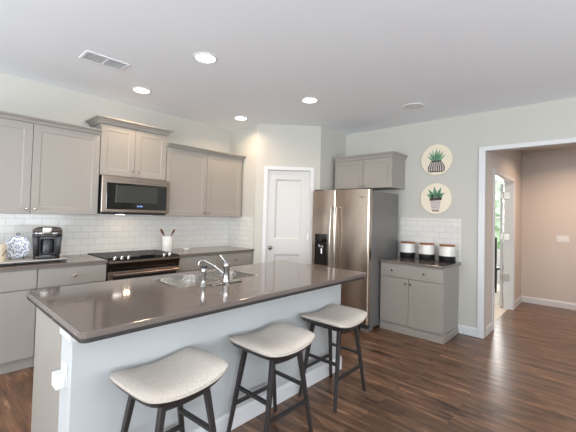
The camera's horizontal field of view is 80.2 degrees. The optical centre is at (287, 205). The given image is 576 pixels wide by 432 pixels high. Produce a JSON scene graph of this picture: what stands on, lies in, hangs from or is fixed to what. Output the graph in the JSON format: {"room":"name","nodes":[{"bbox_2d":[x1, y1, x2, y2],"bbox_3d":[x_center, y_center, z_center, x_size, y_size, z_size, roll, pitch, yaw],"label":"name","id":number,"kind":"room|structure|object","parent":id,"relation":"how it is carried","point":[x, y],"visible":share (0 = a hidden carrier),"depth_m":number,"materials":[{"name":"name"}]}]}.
{"room":"kitchen","nodes":[
{"label":"kitchen","id":0,"kind":"room"},
{"bbox_2d":[0,73,230,255],"bbox_3d":[-3.220,0.050,2.973,0.120,2.730,6.621,0,-2,43],"label":"wall","id":1,"kind":"structure","parent":0,"point":[18,95],"depth_m":3.88,"materials":[{"name":"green paint"}]},
{"bbox_2d":[0,111,102,214],"bbox_3d":[-2.561,-0.380,3.312,0.393,0.913,1.253,0,-2,43],"label":"upper cabinet","id":2,"kind":"object","parent":1,"relation":"attached to","point":[47,166],"visible":1,"depth_m":3.33,"materials":[{"name":"beige paint"}]},
{"bbox_2d":[0,213,227,257],"bbox_3d":[-2.198,0.326,3.990,0.008,0.458,3.720,0,-2,43],"label":"backsplash","id":3,"kind":"structure","parent":1,"relation":"attached to","point":[99,233],"depth_m":4.14,"materials":[{"name":"white tile"}]},
{"bbox_2d":[85,114,173,180],"bbox_3d":[-1.867,-0.636,4.059,0.401,0.628,0.878,0,-2,43],"label":"upper cabinet","id":4,"kind":"object","parent":1,"relation":"attached to","point":[130,149],"visible":0.94,"depth_m":3.92,"materials":[{"name":"beige paint"}]},
{"bbox_2d":[97,175,169,214],"bbox_3d":[-1.862,-0.105,4.055,0.395,0.424,0.779,0,-2,43],"label":"microwave oven","id":5,"kind":"object","parent":1,"relation":"attached to","point":[118,195],"visible":0.94,"depth_m":3.88,"materials":[{"name":"grey metal"}]},
{"bbox_2d":[153,142,245,216],"bbox_3d":[-1.192,-0.305,4.799,0.393,0.913,1.260,0,-2,43],"label":"upper cabinet","id":6,"kind":"object","parent":1,"relation":"attached to","point":[203,182],"visible":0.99,"depth_m":4.64,"materials":[{"name":"beige paint"}]},
{"bbox_2d":[230,124,256,263],"bbox_3d":[-0.719,0.175,5.235,0.740,2.730,0.100,0,-2,43],"label":"wall","id":7,"kind":"structure","parent":0,"point":[243,140],"depth_m":5.09,"materials":[{"name":"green paint"}]},
{"bbox_2d":[227,217,252,248],"bbox_3d":[-0.728,0.395,5.159,0.575,0.458,0.008,0,-2,43],"label":"backsplash","id":8,"kind":"structure","parent":7,"relation":"attached to","point":[240,229],"depth_m":5.14,"materials":[{"name":"white tile"}]},
{"bbox_2d":[254,124,320,263],"bbox_3d":[-0.015,0.186,5.017,0.935,2.730,0.100,2,-2,-2],"label":"wall","id":9,"kind":"structure","parent":0,"point":[277,145],"depth_m":4.99,"materials":[{"name":"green paint"}]},
{"bbox_2d":[266,170,309,263],"bbox_3d":[-0.003,0.514,4.954,0.624,2.048,0.104,2,-2,-2],"label":"door","id":10,"kind":"structure","parent":9,"relation":"in","point":[287,236],"depth_m":4.99,"materials":[{"name":"grey paint"}]},
{"bbox_2d":[262,166,313,263],"bbox_3d":[-0.010,0.493,4.995,0.728,2.116,0.108,2,-2,-2],"label":"door frame","id":11,"kind":"structure","parent":9,"relation":"attached to","point":[266,168],"depth_m":4.96,"materials":[{"name":"white paint"}]},
{"bbox_2d":[0,0,575,134],"bbox_3d":[0.116,-1.337,0.955,7.723,0.100,8.062,0,-2,43],"label":"ceiling","id":12,"kind":"structure","parent":0,"point":[363,61],"depth_m":2.80,"materials":[{"name":"paint"}]},
{"bbox_2d":[79,50,129,70],"bbox_3d":[-1.613,-1.270,3.010,0.210,0.009,0.350,0,-2,43],"label":"ceiling vent","id":13,"kind":"object","parent":12,"relation":"in","point":[89,56],"visible":1,"depth_m":3.00,"materials":[{"name":"white metal"}]},
{"bbox_2d":[132,87,151,93],"bbox_3d":[-1.587,-1.250,3.710,0.204,0.010,0.204,0,-2,43],"label":"recessed light","id":14,"kind":"object","parent":12,"relation":"in","point":[142,90],"visible":1,"depth_m":3.71,"materials":[{"name":"white paint"}]},
{"bbox_2d":[193,52,217,63],"bbox_3d":[-0.700,-1.249,2.899,0.204,0.010,0.204,0,-2,43],"label":"recessed light","id":15,"kind":"object","parent":12,"relation":"in","point":[203,57],"visible":1,"depth_m":2.89,"materials":[{"name":"white paint"}]},
{"bbox_2d":[233,116,247,119],"bbox_3d":[-0.647,-1.199,4.696,0.204,0.010,0.204,0,-2,43],"label":"recessed light","id":16,"kind":"object","parent":12,"relation":"in","point":[235,117],"visible":1,"depth_m":4.68,"materials":[{"name":"white paint"}]},
{"bbox_2d":[301,97,318,102],"bbox_3d":[0.247,-1.198,3.895,0.204,0.010,0.204,0,-2,43],"label":"recessed light","id":17,"kind":"object","parent":12,"relation":"in","point":[306,99],"visible":1,"depth_m":3.89,"materials":[{"name":"white paint"}]},
{"bbox_2d":[402,103,423,109],"bbox_3d":[1.473,-1.166,4.028,0.252,0.006,0.252,0,-2,43],"label":"ceiling speaker","id":18,"kind":"object","parent":12,"relation":"attached to","point":[412,106],"visible":1,"depth_m":4.02,"materials":[{"name":"white plastic"}]},
{"bbox_2d":[0,283,575,431],"bbox_3d":[1.446,1.572,2.533,7.900,0.100,12.400,0,-2,43],"label":"floor","id":19,"kind":"structure","parent":0,"point":[521,376],"depth_m":2.87,"materials":[{"name":"brown wood"}]},
{"bbox_2d":[0,268,36,374],"bbox_3d":[-2.653,0.989,3.005,0.613,0.884,0.604,0,-2,43],"label":"base cabinet","id":20,"kind":"object","parent":19,"relation":"on","point":[17,313],"visible":0.82,"depth_m":2.95,"materials":[{"name":"beige paint"}]},
{"bbox_2d":[0,254,107,270],"bbox_3d":[-2.463,0.541,3.232,0.627,0.028,1.203,0,-2,43],"label":"countertop","id":21,"kind":"structure","parent":20,"relation":"on","point":[81,259],"depth_m":3.22,"materials":[{"name":"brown stone"}]},
{"bbox_2d":[0,244,6,261],"bbox_3d":[-2.549,0.414,2.990,0.136,0.150,0.136,0,-2,43],"label":"stoneware crock","id":22,"kind":"object","parent":21,"relation":"on","point":[3,248],"visible":1,"depth_m":2.98,"materials":[{"name":"beige ceramic"}]},
{"bbox_2d":[4,233,30,259],"bbox_3d":[-2.523,0.374,3.190,0.204,0.244,0.111,3,-2,-37],"label":"decorative plate","id":23,"kind":"object","parent":21,"relation":"on","point":[18,246],"visible":0.96,"depth_m":3.17,"materials":[{"name":"white ceramic"}]},
{"bbox_2d":[0,256,67,265],"bbox_3d":[-2.522,0.508,3.110,0.347,0.030,0.810,0,-2,40],"label":"tray","id":24,"kind":"object","parent":21,"relation":"on","point":[20,260],"visible":0.81,"depth_m":3.13,"materials":[{"name":"white plastic"}]},
{"bbox_2d":[32,226,62,259],"bbox_3d":[-2.330,0.350,3.312,0.242,0.305,0.265,2,-2,-33],"label":"coffee machine","id":25,"kind":"object","parent":21,"relation":"on","point":[46,240],"visible":1,"depth_m":3.24,"materials":[{"name":"black plastic"}]},
{"bbox_2d":[38,254,54,256],"bbox_3d":[-2.294,0.474,3.248,0.124,0.018,0.120,2,-2,-33],"label":"drip tray","id":26,"kind":"object","parent":25,"relation":"on","point":[39,255],"depth_m":3.22,"materials":[{"name":"grey plastic"}]},
{"bbox_2d":[32,263,105,365],"bbox_3d":[-2.252,1.011,3.440,0.613,0.884,0.576,0,-2,43],"label":"base cabinet","id":27,"kind":"object","parent":19,"relation":"on","point":[50,277],"visible":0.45,"depth_m":3.23,"materials":[{"name":"beige paint"}]},
{"bbox_2d":[88,249,180,280],"bbox_3d":[-1.772,1.008,3.936,0.686,0.941,0.793,0,-2,43],"label":"stove","id":28,"kind":"object","parent":19,"relation":"on","point":[120,265],"visible":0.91,"depth_m":3.75,"materials":[{"name":"black metal"}]},
{"bbox_2d":[88,249,175,258],"bbox_3d":[-1.803,0.570,3.986,0.571,0.024,0.793,0,-2,43],"label":"cooktop","id":29,"kind":"object","parent":28,"relation":"in","point":[134,254],"depth_m":3.93,"materials":[{"name":"black glass"}]},
{"bbox_2d":[110,347,227,431],"bbox_3d":[-0.590,1.125,1.693,0.395,0.646,0.480,0,-2,39],"label":"bar stool","id":30,"kind":"object","parent":19,"relation":"on","point":[173,381],"visible":1,"depth_m":1.65,"materials":[{"name":"beige fabric"}]},
{"bbox_2d":[110,347,227,403],"bbox_3d":[-0.582,0.835,1.701,0.395,0.064,0.480,0,-2,39],"label":"cushion","id":31,"kind":"object","parent":30,"relation":"on","point":[188,372],"depth_m":1.63,"materials":[{"name":"beige fabric"}]},
{"bbox_2d":[31,284,341,431],"bbox_3d":[-0.534,1.041,2.633,0.784,0.867,2.236,0,-2,43],"label":"kitchen island","id":32,"kind":"object","parent":19,"relation":"on","point":[90,401],"visible":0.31,"depth_m":1.98,"materials":[{"name":"grey paint"}]},
{"bbox_2d":[51,360,67,389],"bbox_3d":[-1.081,0.800,1.617,0.080,0.110,0.045,0,-2,43],"label":"wall outlet","id":33,"kind":"object","parent":32,"relation":"attached to","point":[59,377],"visible":1,"depth_m":1.60,"materials":[{"name":"white plastic"}]},
{"bbox_2d":[27,261,365,343],"bbox_3d":[-0.444,0.584,2.576,1.030,0.047,2.292,0,-2,43],"label":"island countertop","id":34,"kind":"structure","parent":32,"relation":"on","point":[89,312],"depth_m":2.02,"materials":[{"name":"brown stone"}]},
{"bbox_2d":[200,265,207,285],"bbox_3d":[-0.584,0.483,2.364,0.056,0.136,0.056,0,-2,43],"label":"sprayer","id":35,"kind":"object","parent":34,"relation":"on","point":[203,267],"visible":1,"depth_m":2.35,"materials":[{"name":"silver metal"}]},
{"bbox_2d":[155,270,257,286],"bbox_3d":[-0.617,0.646,2.653,0.406,0.182,0.731,0,-2,43],"label":"sink","id":36,"kind":"object","parent":34,"relation":"in","point":[183,280],"visible":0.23,"depth_m":2.72,"materials":[{"name":"silver metal"}]},
{"bbox_2d":[198,254,241,285],"bbox_3d":[-0.496,0.455,2.508,0.201,0.205,0.268,0,-2,43],"label":"faucet","id":37,"kind":"object","parent":34,"relation":"on","point":[225,272],"visible":1,"depth_m":2.45,"materials":[{"name":"silver metal"}]},
{"bbox_2d":[178,254,216,272],"bbox_3d":[-1.326,1.062,4.447,0.613,0.884,0.554,0,-2,43],"label":"drawer","id":38,"kind":"object","parent":19,"relation":"on","point":[187,263],"visible":0.06,"depth_m":4.22,"materials":[{"name":"beige paint"}]},
{"bbox_2d":[216,251,251,267],"bbox_3d":[-0.935,1.083,4.873,0.613,0.884,0.600,0,-2,43],"label":"drawer","id":39,"kind":"object","parent":19,"relation":"on","point":[237,258],"visible":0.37,"depth_m":4.71,"materials":[{"name":"beige paint"}]},
{"bbox_2d":[160,246,254,256],"bbox_3d":[-1.113,0.615,4.699,0.627,0.028,1.185,0,-2,43],"label":"countertop","id":40,"kind":"structure","parent":39,"relation":"on","point":[195,251],"depth_m":4.59,"materials":[{"name":"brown stone"}]},
{"bbox_2d":[162,236,172,251],"bbox_3d":[-1.548,0.486,4.388,0.132,0.192,0.132,0,-2,43],"label":"utensil crock","id":41,"kind":"object","parent":40,"relation":"on","point":[167,241],"visible":0.94,"depth_m":4.33,"materials":[{"name":"white ceramic"}]},
{"bbox_2d":[226,322,314,431],"bbox_3d":[-0.107,1.151,2.196,0.395,0.646,0.480,0,-2,43],"label":"bar stool","id":42,"kind":"object","parent":19,"relation":"on","point":[279,342],"visible":1,"depth_m":2.15,"materials":[{"name":"brown wood"}]},
{"bbox_2d":[229,322,314,356],"bbox_3d":[-0.100,0.860,2.203,0.395,0.064,0.480,0,-2,43],"label":"cushion","id":43,"kind":"object","parent":42,"relation":"on","point":[279,339],"depth_m":2.13,"materials":[{"name":"beige fabric"}]},
{"bbox_2d":[298,304,366,412],"bbox_3d":[0.365,1.178,2.739,0.395,0.646,0.480,0,-2,42],"label":"bar stool","id":44,"kind":"object","parent":19,"relation":"on","point":[342,319],"visible":0.99,"depth_m":2.68,"materials":[{"name":"brown wood"}]},
{"bbox_2d":[300,304,366,327],"bbox_3d":[0.372,0.887,2.747,0.395,0.064,0.480,0,-2,42],"label":"cushion","id":45,"kind":"object","parent":44,"relation":"on","point":[333,315],"depth_m":2.67,"materials":[{"name":"beige fabric"}]},
{"bbox_2d":[311,188,397,331],"bbox_3d":[0.905,0.676,4.789,0.920,1.785,0.880,0,-2,43],"label":"refrigerator","id":46,"kind":"object","parent":19,"relation":"on","point":[353,229],"visible":0.81,"depth_m":4.42,"materials":[{"name":"grey metal"}]},
{"bbox_2d":[380,262,458,343],"bbox_3d":[1.652,1.150,4.324,0.787,0.850,0.601,0,-2,43],"label":"base cabinet","id":47,"kind":"object","parent":19,"relation":"on","point":[421,302],"visible":0.98,"depth_m":4.09,"materials":[{"name":"beige paint"}]},
{"bbox_2d":[380,256,460,268],"bbox_3d":[1.669,0.711,4.327,0.806,0.026,0.586,0,-2,43],"label":"countertop","id":48,"kind":"structure","parent":47,"relation":"on","point":[415,261],"depth_m":4.18,"materials":[{"name":"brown stone"}]},
{"bbox_2d":[400,241,414,258],"bbox_3d":[1.622,0.597,4.637,0.198,0.216,0.198,0,-2,43],"label":"canister","id":49,"kind":"object","parent":48,"relation":"on","point":[407,248],"visible":1,"depth_m":4.55,"materials":[{"name":"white ceramic"}]},
{"bbox_2d":[419,243,434,260],"bbox_3d":[1.810,0.597,4.457,0.198,0.216,0.198,0,-2,43],"label":"canister","id":50,"kind":"object","parent":48,"relation":"on","point":[426,250],"visible":1,"depth_m":4.38,"materials":[{"name":"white ceramic"}]},
{"bbox_2d":[438,244,455,262],"bbox_3d":[1.991,0.596,4.277,0.198,0.216,0.198,0,-2,43],"label":"canister","id":51,"kind":"object","parent":48,"relation":"on","point":[447,252],"visible":0.99,"depth_m":4.20,"materials":[{"name":"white ceramic"}]},
{"bbox_2d":[495,237,499,292],"bbox_3d":[4.208,1.171,6.942,0.452,1.081,0.440,2,-2,-17],"label":"dining chair","id":52,"kind":"object","parent":19,"relation":"on","point":[497,267],"visible":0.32,"depth_m":6.69,"materials":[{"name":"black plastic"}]},
{"bbox_2d":[320,126,345,189],"bbox_3d":[0.640,0.210,5.263,0.100,2.730,0.660,0,-2,43],"label":"wall","id":53,"kind":"structure","parent":0,"point":[333,143],"depth_m":5.18,"materials":[{"name":"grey paint"}]},
{"bbox_2d":[346,97,575,337],"bbox_3d":[2.766,0.225,3.837,7.523,2.730,0.120,0,-2,43],"label":"wall","id":54,"kind":"structure","parent":0,"point":[463,135],"depth_m":4.26,"materials":[{"name":"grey paint"}]},
{"bbox_2d":[334,151,407,189],"bbox_3d":[1.179,-0.473,4.953,0.953,0.475,0.438,0,-2,43],"label":"upper cabinet","id":55,"kind":"object","parent":54,"relation":"attached to","point":[381,170],"visible":0.97,"depth_m":4.76,"materials":[{"name":"beige paint"}]},
{"bbox_2d":[400,217,460,261],"bbox_3d":[1.878,0.438,4.555,0.797,0.542,0.010,0,-2,43],"label":"backsplash","id":56,"kind":"structure","parent":54,"relation":"attached to","point":[437,231],"depth_m":4.52,"materials":[{"name":"white tile"}]},
{"bbox_2d":[420,183,451,213],"bbox_3d":[1.949,-0.093,4.507,0.406,0.406,0.024,0,-2,43],"label":"wall plaque","id":57,"kind":"object","parent":54,"relation":"attached to","point":[436,198],"visible":1,"depth_m":4.49,"materials":[{"name":"beige"}]},
{"bbox_2d":[430,201,440,209],"bbox_3d":[1.941,0.004,4.498,0.132,0.135,0.004,0,-2,43],"label":"pot","id":58,"kind":"object","parent":57,"relation":"on","point":[434,205],"depth_m":4.50,"materials":[{"name":"beige"}]},
{"bbox_2d":[421,144,452,174],"bbox_3d":[1.964,-0.606,4.519,0.406,0.406,0.024,0,-2,43],"label":"wall plaque","id":59,"kind":"object","parent":54,"relation":"attached to","point":[437,159],"visible":1,"depth_m":4.51,"materials":[{"name":"beige"}]},
{"bbox_2d":[428,161,443,170],"bbox_3d":[1.956,-0.520,4.511,0.216,0.143,0.004,0,-2,43],"label":"pot","id":60,"kind":"object","parent":59,"relation":"on","point":[432,165],"depth_m":4.51,"materials":[{"name":"multicoloured"}]},
{"bbox_2d":[458,324,476,336],"bbox_3d":[2.204,1.534,4.198,0.215,0.105,0.014,0,-2,43],"label":"baseboard","id":61,"kind":"structure","parent":54,"relation":"attached to","point":[467,330],"depth_m":4.19,"materials":[{"name":"white paint"}]},
{"bbox_2d":[477,137,575,338],"bbox_3d":[3.021,0.437,3.499,1.934,2.300,0.018,0,-2,43],"label":"door frame","id":62,"kind":"structure","parent":54,"relation":"attached to","point":[482,150],"depth_m":4.11,"materials":[{"name":"white paint"}]},
{"bbox_2d":[495,180,499,282],"bbox_3d":[4.096,0.435,8.515,3.700,2.630,0.100,0,-2,43],"label":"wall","id":63,"kind":"structure","parent":0,"point":[498,252],"depth_m":7.77,"materials":[{"name":"white paint"}]},
{"bbox_2d":[487,150,521,325],"bbox_3d":[3.243,0.323,5.166,0.120,2.630,2.488,0,-2,43],"label":"wall","id":64,"kind":"structure","parent":0,"point":[509,163],"depth_m":5.20,"materials":[{"name":"beige paint"}]},
{"bbox_2d":[492,168,514,329],"bbox_3d":[3.100,0.585,4.998,0.138,2.090,1.450,0,-2,43],"label":"door frame","id":65,"kind":"structure","parent":64,"relation":"attached to","point":[509,182],"depth_m":5.46,"materials":[{"name":"white paint"}]},
{"bbox_2d":[486,295,521,335],"bbox_3d":[3.261,1.584,5.087,0.014,0.105,2.488,0,-2,43],"label":"baseboard","id":66,"kind":"structure","parent":64,"relation":"attached to","point":[518,301],"depth_m":4.38,"materials":[{"name":"white paint"}]},
{"bbox_2d":[500,184,509,306],"bbox_3d":[3.705,0.657,5.829,0.130,1.998,0.784,0,-2,34],"label":"door","id":67,"kind":"structure","parent":64,"relation":"in","point":[503,195],"depth_m":5.56,"materials":[{"name":"grey paint"}]},
{"bbox_2d":[520,144,575,151],"bbox_3d":[4.706,-1.039,3.971,3.890,0.100,2.608,0,-2,43],"label":"ceiling","id":68,"kind":"structure","parent":0,"point":[574,145],"depth_m":5.69,"materials":[{"name":"beige paint"}]},
{"bbox_2d":[521,148,575,303],"bbox_3d":[5.469,0.371,4.890,3.770,2.630,0.120,0,-2,43],"label":"wall","id":69,"kind":"structure","parent":0,"point":[548,266],"depth_m":5.78,"materials":[{"name":"beige paint"}]},
{"bbox_2d":[522,296,575,309],"bbox_3d":[5.436,1.631,4.766,3.650,0.105,0.014,0,-2,43],"label":"baseboard","id":70,"kind":"structure","parent":69,"relation":"attached to","point":[540,301],"depth_m":5.73,"materials":[{"name":"white paint"}]},
{"bbox_2d":[557,235,568,242],"bbox_3d":[4.541,0.554,5.646,0.164,0.116,0.010,0,-2,43],"label":"light switch","id":71,"kind":"object","parent":69,"relation":"attached to","point":[561,239],"visible":1,"depth_m":5.64,"materials":[{"name":"white plastic"}]},
{"label":"outside","id":72,"kind":"structure","parent":0,"visible":0},
{"bbox_3d":[8.334,2.344,13.494,18.000,0.100,12.700,0,-2,43],"label":"ground","id":73,"kind":"structure","parent":72,"visible":0},
{"bbox_2d":[495,183,503,248],"bbox_3d":[6.818,0.372,11.410,2.844,3.660,2.779,0,-2,43],"label":"tree","id":74,"kind":"object","parent":73,"relation":"on","point":[497,185],"visible":0.02,"depth_m":10.32,"materials":[{"name":"plant"}]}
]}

